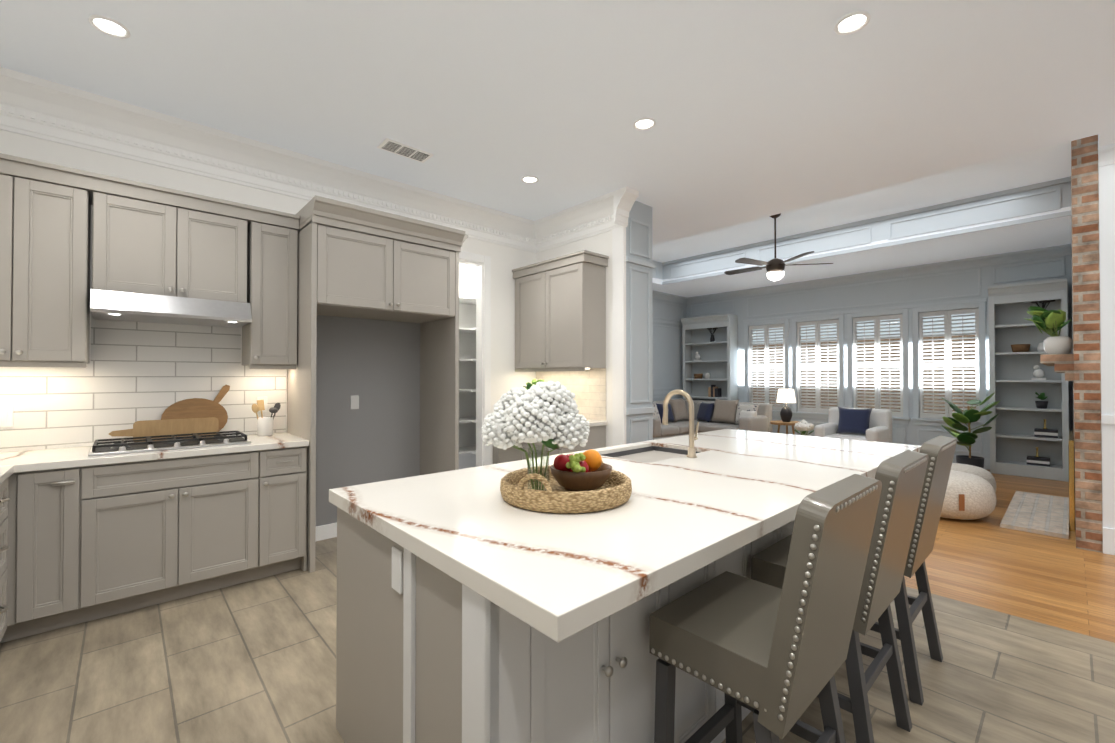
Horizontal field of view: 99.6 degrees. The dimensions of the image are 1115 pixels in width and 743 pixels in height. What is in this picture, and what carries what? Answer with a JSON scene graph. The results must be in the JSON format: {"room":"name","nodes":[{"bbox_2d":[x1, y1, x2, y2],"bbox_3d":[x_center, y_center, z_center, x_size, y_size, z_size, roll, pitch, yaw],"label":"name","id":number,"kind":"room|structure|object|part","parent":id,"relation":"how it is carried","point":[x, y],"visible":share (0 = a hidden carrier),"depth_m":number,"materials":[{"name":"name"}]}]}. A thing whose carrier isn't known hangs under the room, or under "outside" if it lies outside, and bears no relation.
{"room":"kitchen","nodes":[
{"label":"kitchen","id":0,"kind":"room"},
{"bbox_2d":[0,130,535,464],"bbox_3d":[-2.046,-0.156,3.994,4.760,3.130,0.120,1,-1,-43],"label":"wall","id":1,"kind":"structure","parent":0,"point":[505,262],"depth_m":3.66,"materials":[{"name":"beige paint"}]},
{"bbox_2d":[0,157,91,364],"bbox_3d":[-3.107,-0.602,2.700,0.600,1.095,0.342,1,-1,-43],"label":"upper cabinet","id":2,"kind":"object","parent":1,"relation":"attached to","point":[45,210],"depth_m":2.67,"materials":[{"name":"grey wood"}]},
{"bbox_2d":[0,314,285,451],"bbox_3d":[-2.910,-0.011,3.111,1.990,0.979,0.005,1,-1,-43],"label":"backsplash","id":3,"kind":"structure","parent":1,"relation":"attached to","point":[129,375],"depth_m":3.15,"materials":[{"name":"tile"}]},
{"bbox_2d":[0,406,12,426],"bbox_3d":[-3.264,0.266,2.773,0.080,0.120,0.011,1,-1,-43],"label":"outlet","id":4,"kind":"object","parent":3,"relation":"attached to","point":[6,416],"depth_m":2.78,"materials":[{"name":"white plastic"}]},
{"bbox_2d":[257,396,266,411],"bbox_3d":[-2.296,0.255,3.663,0.070,0.120,0.009,1,-1,-43],"label":"outlet","id":5,"kind":"object","parent":3,"relation":"attached to","point":[258,398],"depth_m":3.67,"materials":[{"name":"white plastic"}]},
{"bbox_2d":[92,173,251,304],"bbox_3d":[-2.584,-0.810,3.182,0.780,0.670,0.342,1,-1,-43],"label":"upper cabinet","id":6,"kind":"object","parent":1,"relation":"attached to","point":[152,239],"depth_m":3.03,"materials":[{"name":"grey wood"}]},
{"bbox_2d":[90,289,251,327],"bbox_3d":[-2.529,-0.403,3.118,0.780,0.140,0.505,1,-1,-43],"label":"range hood","id":7,"kind":"object","parent":6,"relation":"attached to","point":[123,306],"visible":1,"depth_m":2.96,"materials":[{"name":"metal"}]},
{"bbox_2d":[242,209,299,368],"bbox_3d":[-2.171,-0.593,3.559,0.300,1.095,0.342,1,-1,-43],"label":"upper cabinet","id":8,"kind":"object","parent":1,"relation":"attached to","point":[269,341],"depth_m":3.44,"materials":[{"name":"grey wood"}]},
{"bbox_2d":[0,66,544,252],"bbox_3d":[-1.837,-1.569,4.003,4.460,0.305,0.170,1,-1,-43],"label":"crown molding","id":9,"kind":"structure","parent":1,"relation":"attached to","point":[37,107],"depth_m":3.42,"materials":[{"name":"white paint"}]},
{"bbox_2d":[297,219,458,326],"bbox_3d":[-1.514,-0.766,3.947,1.108,0.590,0.662,1,-1,-43],"label":"upper cabinet","id":10,"kind":"object","parent":1,"relation":"attached to","point":[378,312],"depth_m":3.64,"materials":[{"name":"grey wood"}]},
{"bbox_2d":[459,251,490,466],"bbox_3d":[-1.044,0.085,4.897,0.750,2.665,0.140,1,-1,-43],"label":"door frame","id":11,"kind":"structure","parent":1,"relation":"attached to","point":[483,403],"depth_m":5.07,"materials":[{"name":"white paint"}]},
{"bbox_2d":[351,395,358,408],"bbox_3d":[-1.777,0.270,4.134,0.070,0.120,0.006,1,-1,-43],"label":"outlet","id":12,"kind":"object","parent":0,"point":[354,401],"visible":1,"depth_m":4.13,"materials":[{"name":"white plastic"}]},
{"bbox_2d":[459,263,475,468],"bbox_3d":[-1.592,-0.137,5.896,1.420,3.130,0.050,1,-1,-43],"label":"wall","id":13,"kind":"structure","parent":0,"point":[467,349],"depth_m":6.22,"materials":[{"name":"white paint"}]},
{"bbox_2d":[459,295,471,454],"bbox_3d":[-1.440,0.044,5.728,1.316,1.925,0.398,1,-1,-43],"label":"shelf","id":14,"kind":"object","parent":13,"relation":"attached to","point":[469,301],"depth_m":5.82,"materials":[{"name":"white wood"}]},
{"bbox_2d":[0,537,1114,742],"bbox_3d":[0.563,1.421,1.268,4.940,0.080,7.640,1,-1,-43],"label":"floor","id":15,"kind":"structure","parent":0,"point":[253,661],"depth_m":2.14,"materials":[{"name":"beige tile"}]},
{"bbox_2d":[0,478,9,641],"bbox_3d":[-2.817,0.949,1.964,0.636,0.880,0.570,1,-1,-43],"label":"base cabinet","id":16,"kind":"object","parent":15,"relation":"on","point":[4,546],"visible":1,"depth_m":2.22,"materials":[{"name":"grey wood"}]},
{"bbox_2d":[0,451,27,483],"bbox_3d":[-0.947,0.468,-0.059,0.652,0.040,7.312,1,-1,-43],"label":"countertop","id":17,"kind":"structure","parent":16,"relation":"on","point":[6,470],"depth_m":2.39,"materials":[{"name":"stone"}]},
{"bbox_2d":[8,432,308,471],"bbox_3d":[-2.453,0.499,3.079,1.356,0.040,0.651,1,-1,-43],"label":"countertop","id":18,"kind":"structure","parent":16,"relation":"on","point":[11,463],"depth_m":2.77,"materials":[{"name":"stone"}]},
{"bbox_2d":[109,417,218,441],"bbox_3d":[-2.669,0.403,3.220,0.578,0.151,0.031,1,-1,-43],"label":"paddle cutting board","id":19,"kind":"object","parent":18,"relation":"on","point":[169,427],"visible":0.69,"depth_m":3.23,"materials":[{"name":"brown wood"}]},
{"bbox_2d":[88,430,250,455],"bbox_3d":[-2.480,0.453,3.053,0.775,0.050,0.440,1,-1,-43],"label":"cooktop","id":20,"kind":"object","parent":18,"relation":"in","point":[195,440],"visible":1,"depth_m":2.98,"materials":[{"name":"metal"}]},
{"bbox_2d":[161,385,229,430],"bbox_3d":[-2.572,0.287,3.361,0.395,0.385,0.054,1,-1,-43],"label":"round cutting board","id":21,"kind":"object","parent":18,"relation":"on","point":[195,408],"visible":0.58,"depth_m":3.37,"materials":[{"name":"brown wood"}]},
{"bbox_3d":[-2.472,0.164,3.468,0.105,0.136,0.032,1,-1,-43],"label":"cutting board handle","id":22,"kind":"part","parent":21,"relation":"part of","materials":[{"name":"brown wood"}]},
{"bbox_2d":[252,400,280,435],"bbox_3d":[-2.203,0.349,3.573,0.199,0.269,0.123,1,-1,-43],"label":"utensil crock","id":23,"kind":"object","parent":18,"relation":"on","point":[264,426],"visible":1,"depth_m":3.54,"materials":[{"name":"white ceramic"}]},
{"bbox_2d":[0,446,306,642],"bbox_3d":[-2.693,0.958,2.845,2.012,0.879,0.664,1,-1,-43],"label":"base cabinet","id":24,"kind":"object","parent":15,"relation":"on","point":[88,543],"visible":0.96,"depth_m":2.73,"materials":[{"name":"grey wood"}]},
{"bbox_2d":[493,425,605,463],"bbox_3d":[-0.129,0.978,4.911,0.664,0.879,1.097,1,-1,-43],"label":"base cabinet","id":25,"kind":"object","parent":15,"relation":"on","point":[596,439],"visible":0.17,"depth_m":4.67,"materials":[{"name":"grey wood"}]},
{"bbox_2d":[586,419,607,426],"bbox_3d":[-0.112,0.518,4.918,0.648,0.040,1.117,1,-1,-43],"label":"countertop","id":26,"kind":"structure","parent":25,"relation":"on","point":[596,422],"depth_m":4.67,"materials":[{"name":"stone"}]},
{"bbox_2d":[523,379,545,389],"bbox_3d":[-0.257,0.288,5.087,0.286,0.422,0.320,1,-1,-43],"label":"plant","id":27,"kind":"object","parent":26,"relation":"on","point":[529,385],"visible":0.23,"depth_m":4.99,"materials":[{"name":"green plant"}]},
{"bbox_2d":[329,429,920,742],"bbox_3d":[0.708,0.930,2.432,3.160,0.925,1.352,1,-1,-43],"label":"kitchen island","id":28,"kind":"object","parent":15,"relation":"on","point":[431,654],"depth_m":1.39,"materials":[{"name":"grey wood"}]},
{"bbox_2d":[392,547,402,593],"bbox_3d":[-0.485,0.600,1.425,0.008,0.125,0.065,1,-1,-43],"label":"outlet","id":29,"kind":"object","parent":28,"relation":"attached to","point":[397,570],"visible":0.96,"depth_m":1.41,"materials":[{"name":"white plastic"}]},
{"bbox_2d":[481,381,631,513],"bbox_3d":[0.001,0.246,1.715,0.562,0.426,0.482,1,-1,-43],"label":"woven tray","id":30,"kind":"object","parent":28,"relation":"on","point":[546,414],"visible":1,"depth_m":1.58,"materials":[{"name":"white plant"}]},
{"bbox_2d":[550,449,611,490],"bbox_3d":[0.089,0.370,1.788,0.236,0.150,0.236,1,-1,-43],"label":"fruit bowl","id":31,"kind":"object","parent":30,"relation":"on","point":[585,471],"depth_m":1.72,"materials":[{"name":"brown wood"}]},
{"bbox_3d":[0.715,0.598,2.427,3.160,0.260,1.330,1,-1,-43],"label":"kitchen island top","id":32,"kind":"part","parent":28,"relation":"part of","materials":[{"name":"white stone"}]},
{"bbox_2d":[662,389,698,457],"bbox_3d":[0.692,0.285,2.653,0.083,0.368,0.215,1,-1,-43],"label":"faucet","id":33,"kind":"object","parent":28,"relation":"on","point":[692,438],"visible":1,"depth_m":2.58,"materials":[{"name":"beige metal"}]},
{"bbox_2d":[649,474,881,742],"bbox_3d":[0.604,0.839,1.370,0.482,1.086,0.485,1,-1,-43],"label":"stool","id":34,"kind":"object","parent":15,"relation":"on","point":[772,658],"visible":1,"depth_m":1.25,"materials":[{"name":"grey leather"}]},
{"bbox_2d":[751,450,928,742],"bbox_3d":[1.087,0.843,1.813,0.482,1.086,0.485,1,-1,-43],"label":"stool","id":35,"kind":"object","parent":15,"relation":"on","point":[900,476],"visible":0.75,"depth_m":1.63,"materials":[{"name":"grey leather"}]},
{"bbox_2d":[870,435,956,705],"bbox_3d":[1.569,0.848,2.256,0.482,1.086,0.485,1,-1,-43],"label":"stool","id":36,"kind":"object","parent":15,"relation":"on","point":[939,450],"visible":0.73,"depth_m":2.03,"materials":[{"name":"grey leather"}]},
{"bbox_2d":[0,0,1114,296],"bbox_3d":[2.126,-1.973,3.830,10.660,0.500,9.250,1,-1,-43],"label":"ceiling","id":37,"kind":"structure","parent":0,"point":[758,108],"depth_m":3.01,"materials":[{"name":"paint"}]},
{"bbox_2d":[88,14,130,38],"bbox_3d":[-2.250,-1.732,2.369,0.154,0.012,0.154,0,-1,38],"label":"recessed light","id":38,"kind":"object","parent":37,"relation":"in","point":[109,26],"depth_m":2.37,"materials":[{"name":"white paint"}]},
{"bbox_2d":[377,138,433,162],"bbox_3d":[-1.182,-1.718,3.675,0.380,0.012,0.180,1,-1,-43],"label":"ceiling vent","id":39,"kind":"object","parent":37,"relation":"in","point":[402,149],"visible":0.98,"depth_m":3.65,"materials":[{"name":"white metal"}]},
{"bbox_2d":[521,175,538,183],"bbox_3d":[-0.246,-1.713,4.209,0.154,0.012,0.154,0,-1,38],"label":"recessed light","id":40,"kind":"object","parent":37,"relation":"in","point":[530,179],"depth_m":4.21,"materials":[{"name":"white paint"}]},
{"bbox_2d":[633,117,655,129],"bbox_3d":[0.606,-1.723,3.280,0.154,0.012,0.154,0,-1,38],"label":"recessed light","id":41,"kind":"object","parent":37,"relation":"in","point":[645,123],"depth_m":3.28,"materials":[{"name":"white paint"}]},
{"bbox_2d":[724,213,832,280],"bbox_3d":[2.877,-1.668,6.341,1.355,0.900,1.304,1,-1,-43],"label":"ceiling fan","id":42,"kind":"object","parent":37,"relation":"hanging from","point":[775,267],"visible":0.96,"depth_m":6.23,"materials":[{"name":"brown metal"}]},
{"bbox_2d":[834,10,870,34],"bbox_3d":[1.464,-1.732,2.345,0.154,0.012,0.154,0,-1,20],"label":"recessed light","id":43,"kind":"object","parent":37,"relation":"in","point":[852,22],"depth_m":2.34,"materials":[{"name":"white paint"}]},
{"bbox_2d":[536,230,612,446],"bbox_3d":[-0.221,-0.138,5.865,0.460,3.130,3.050,1,-1,-43],"label":"wall","id":44,"kind":"structure","parent":0,"point":[601,243],"depth_m":4.74,"materials":[{"name":"beige paint"}]},
{"bbox_2d":[472,296,475,453],"bbox_3d":[-0.775,0.044,5.741,0.318,1.925,0.480,1,-1,-43],"label":"shelf","id":45,"kind":"object","parent":44,"relation":"attached to","point":[473,298],"depth_m":5.89,"materials":[{"name":"white wood"}]},
{"bbox_2d":[512,250,608,371],"bbox_3d":[-0.003,-0.576,5.012,0.364,1.150,1.142,1,-1,-43],"label":"upper cabinet","id":46,"kind":"object","parent":44,"relation":"attached to","point":[560,313],"visible":1,"depth_m":4.75,"materials":[{"name":"grey wood"}]},
{"bbox_2d":[536,368,605,420],"bbox_3d":[0.118,0.235,5.146,0.005,0.528,1.097,1,-1,-43],"label":"backsplash","id":47,"kind":"structure","parent":44,"relation":"attached to","point":[587,387],"depth_m":4.94,"materials":[{"name":"tile"}]},
{"bbox_2d":[536,186,638,249],"bbox_3d":[0.256,-1.560,4.909,0.170,0.305,1.324,1,-1,-43],"label":"crown molding","id":48,"kind":"structure","parent":44,"relation":"attached to","point":[607,212],"depth_m":4.86,"materials":[{"name":"white paint"}]},
{"bbox_2d":[612,201,653,445],"bbox_3d":[0.767,-0.148,4.778,0.488,3.130,0.168,1,-1,-43],"label":"column","id":49,"kind":"structure","parent":44,"relation":"attached to","point":[632,343],"depth_m":4.68,"materials":[{"name":"white paint"}]},
{"bbox_2d":[653,298,685,400],"bbox_3d":[0.918,-0.332,8.901,5.320,3.580,0.120,1,-1,-43],"label":"wall","id":50,"kind":"structure","parent":0,"point":[667,356],"depth_m":10.15,"materials":[{"name":"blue paint"}]},
{"bbox_2d":[686,255,1073,458],"bbox_3d":[5.011,-0.336,8.463,0.120,3.580,6.300,1,-1,-43],"label":"wall","id":51,"kind":"structure","parent":0,"point":[955,284],"depth_m":7.70,"materials":[{"name":"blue paint"}]},
{"bbox_2d":[652,244,1071,469],"bbox_3d":[2.997,-0.130,6.633,5.320,3.130,6.030,1,-1,-43],"label":"trim","id":52,"kind":"structure","parent":51,"relation":"attached to","point":[1040,253],"depth_m":7.77,"materials":[{"name":"blue paint"}]},
{"bbox_2d":[751,313,975,412],"bbox_3d":[5.149,-0.092,8.367,0.035,1.690,3.520,1,-1,-43],"label":"window","id":53,"kind":"structure","parent":51,"relation":"in","point":[856,361],"depth_m":8.26,"materials":[{"name":"white"}]},
{"bbox_2d":[749,324,784,410],"bbox_3d":[4.157,-0.082,9.342,0.065,1.677,0.696,1,-1,-43],"label":"shutters","id":54,"kind":"object","parent":53,"relation":"attached to","point":[766,332],"depth_m":9.33,"materials":[{"name":"white wood"}]},
{"bbox_2d":[797,319,838,412],"bbox_3d":[4.785,-0.089,8.658,0.065,1.677,0.702,1,-1,-43],"label":"shutters","id":55,"kind":"object","parent":53,"relation":"attached to","point":[817,367],"depth_m":8.66,"materials":[{"name":"white wood"}]},
{"bbox_2d":[853,314,902,416],"bbox_3d":[5.416,-0.096,7.971,0.065,1.677,0.711,1,-1,-43],"label":"shutters","id":56,"kind":"object","parent":53,"relation":"attached to","point":[877,365],"depth_m":7.96,"materials":[{"name":"white wood"}]},
{"bbox_2d":[919,308,979,418],"bbox_3d":[6.044,-0.103,7.287,0.065,1.677,0.716,1,-1,-43],"label":"shutters","id":57,"kind":"object","parent":53,"relation":"attached to","point":[949,363],"depth_m":7.29,"materials":[{"name":"white wood"}]},
{"bbox_2d":[904,469,1114,642],"bbox_3d":[3.946,1.464,5.465,5.720,0.080,9.250,1,-1,-43],"label":"floor","id":58,"kind":"structure","parent":0,"point":[988,562],"depth_m":3.30,"materials":[{"name":"brown wood"}]},
{"bbox_2d":[680,314,737,400],"bbox_3d":[3.205,0.155,10.018,0.417,2.630,1.100,1,-1,-43],"label":"bookcase","id":59,"kind":"object","parent":58,"relation":"on","point":[710,357],"visible":0.67,"depth_m":10.07,"materials":[{"name":"paint"}]},
{"bbox_2d":[653,398,771,439],"bbox_3d":[2.548,0.992,8.857,2.240,0.933,2.030,1,-1,-43],"label":"sofa","id":60,"kind":"object","parent":58,"relation":"on","point":[717,414],"visible":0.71,"depth_m":8.86,"materials":[{"name":"grey fabric"}]},
{"bbox_2d":[653,402,659,417],"bbox_3d":[1.742,0.777,8.791,0.485,0.427,0.270,1,-1,-43],"label":"pillow","id":61,"kind":"object","parent":60,"relation":"on","point":[656,414],"depth_m":8.80,"materials":[{"name":"white fabric"}]},
{"bbox_2d":[656,403,673,422],"bbox_3d":[2.075,0.801,9.123,0.418,0.388,0.236,1,-1,-43],"label":"pillow","id":62,"kind":"object","parent":60,"relation":"on","point":[659,405],"depth_m":9.09,"materials":[{"name":"blue fabric"}]},
{"bbox_2d":[668,398,688,421],"bbox_3d":[2.420,0.763,9.413,0.517,0.466,0.262,1,-1,-43],"label":"pillow","id":63,"kind":"object","parent":60,"relation":"on","point":[678,406],"depth_m":9.29,"materials":[{"name":"beige fabric"}]},
{"bbox_2d":[697,402,714,421],"bbox_3d":[2.942,0.803,9.376,0.314,0.388,0.423,1,-1,-43],"label":"pillow","id":64,"kind":"object","parent":60,"relation":"on","point":[705,410],"depth_m":9.29,"materials":[{"name":"blue fabric"}]},
{"bbox_2d":[711,399,739,423],"bbox_3d":[3.218,0.760,9.046,0.251,0.466,0.510,1,-1,-43],"label":"pillow","id":65,"kind":"object","parent":60,"relation":"on","point":[723,411],"depth_m":8.97,"materials":[{"name":"beige fabric"}]},
{"bbox_2d":[735,404,758,423],"bbox_3d":[3.494,0.796,8.715,0.217,0.388,0.428,1,-1,-43],"label":"pillow","id":66,"kind":"object","parent":60,"relation":"on","point":[738,407],"depth_m":8.73,"materials":[{"name":"white fabric"}]},
{"bbox_2d":[740,410,756,417],"bbox_3d":[3.458,0.855,8.546,0.245,0.301,0.311,1,-1,-43],"label":"pillow","id":67,"kind":"object","parent":60,"relation":"on","point":[743,413],"depth_m":8.48,"materials":[{"name":"white fabric"}]},
{"bbox_2d":[770,420,798,434],"bbox_3d":[4.059,1.174,8.362,0.520,0.563,0.520,1,-1,-43],"label":"side table","id":68,"kind":"object","parent":58,"relation":"on","point":[780,422],"visible":0.5,"depth_m":8.24,"materials":[{"name":"brown wood"}]},
{"bbox_2d":[776,389,795,421],"bbox_3d":[4.059,0.602,8.367,0.320,0.580,0.320,1,-1,-43],"label":"table lamp","id":69,"kind":"object","parent":68,"relation":"on","point":[785,396],"visible":1,"depth_m":8.28,"materials":[{"name":"grey fabric"}]},
{"bbox_2d":[814,407,891,442],"bbox_3d":[4.523,0.997,7.215,0.870,0.888,0.840,1,-1,-43],"label":"armchair","id":70,"kind":"object","parent":58,"relation":"on","point":[870,424],"visible":0.67,"depth_m":7.15,"materials":[{"name":"white fabric"}]},
{"bbox_2d":[940,470,996,519],"bbox_3d":[3.851,1.204,4.668,0.730,0.420,0.730,1,-1,-43],"label":"pouf","id":71,"kind":"object","parent":58,"relation":"on","point":[968,496],"visible":0.6,"depth_m":4.36,"materials":[{"name":"beige fabric"}]},
{"bbox_2d":[940,393,999,468],"bbox_3d":[5.748,0.859,6.575,0.757,1.147,0.642,1,-1,-43],"label":"floor plant","id":72,"kind":"object","parent":58,"relation":"on","point":[969,416],"visible":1,"depth_m":6.47,"materials":[{"name":"green plant"}]},
{"bbox_2d":[951,463,996,492],"bbox_3d":[4.449,1.229,5.244,0.640,0.380,0.640,1,-1,-43],"label":"pouf","id":73,"kind":"object","parent":58,"relation":"on","point":[982,473],"visible":0.19,"depth_m":5.03,"materials":[{"name":"white fabric"}]},
{"bbox_2d":[988,278,1068,481],"bbox_3d":[6.457,0.119,6.474,0.417,2.630,0.760,1,-1,-43],"label":"bookcase","id":74,"kind":"object","parent":58,"relation":"on","point":[1029,431],"visible":0.98,"depth_m":6.56,"materials":[{"name":"paint"}]},
{"bbox_2d":[1000,491,1068,538],"bbox_3d":[4.816,1.398,4.724,1.800,0.034,0.420,1,-1,-43],"label":"rug","id":75,"kind":"object","parent":58,"relation":"on","point":[1043,514],"visible":0.86,"depth_m":4.55,"materials":[{"name":"grey fabric"}]},
{"bbox_2d":[1024,135,1102,552],"bbox_3d":[4.891,-0.360,4.577,2.213,3.549,0.436,1,-1,-43],"label":"brick fireplace","id":76,"kind":"object","parent":58,"relation":"on","point":[1080,367],"visible":1,"depth_m":3.73,"materials":[{"name":"red brick"}]},
{"bbox_2d":[1024,306,1072,353],"bbox_3d":[4.221,-0.361,4.061,0.275,0.432,0.292,1,-1,-43],"label":"mantel plant","id":77,"kind":"object","parent":76,"relation":"on","point":[1051,321],"depth_m":4.00,"materials":[{"name":"green plant"}]},
{"bbox_3d":[3.399,1.209,6.493,0.700,0.450,1.100,1,-1,-43],"label":"coffee table","id":78,"kind":"object","parent":58,"relation":"on","visible":0},
{"bbox_2d":[794,419,813,435],"bbox_3d":[3.399,0.822,6.497,0.267,0.322,0.273,1,-1,-43],"label":"flowers","id":79,"kind":"object","parent":78,"relation":"on","point":[803,426],"visible":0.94,"depth_m":6.43,"materials":[{"name":"white plant"}]},
{"bbox_2d":[1071,223,1073,429],"bbox_3d":[6.377,-0.364,5.740,1.550,3.580,0.140,1,-1,-43],"label":"wall","id":80,"kind":"structure","parent":0,"point":[1072,330],"depth_m":5.77,"materials":[{"name":"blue paint"}]},
{"bbox_2d":[1098,143,1114,554],"bbox_3d":[5.284,-0.171,2.537,0.210,3.130,3.100,1,-1,-43],"label":"wall","id":81,"kind":"structure","parent":0,"point":[1106,166],"depth_m":3.64,"materials":[{"name":"paint"}]},
{"label":"outside","id":82,"kind":"structure","parent":0,"visible":0},
{"bbox_2d":[753,313,975,413],"bbox_3d":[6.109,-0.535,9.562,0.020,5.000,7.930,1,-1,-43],"label":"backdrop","id":83,"kind":"structure","parent":82,"point":[966,317],"depth_m":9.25,"materials":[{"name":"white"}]}
]}

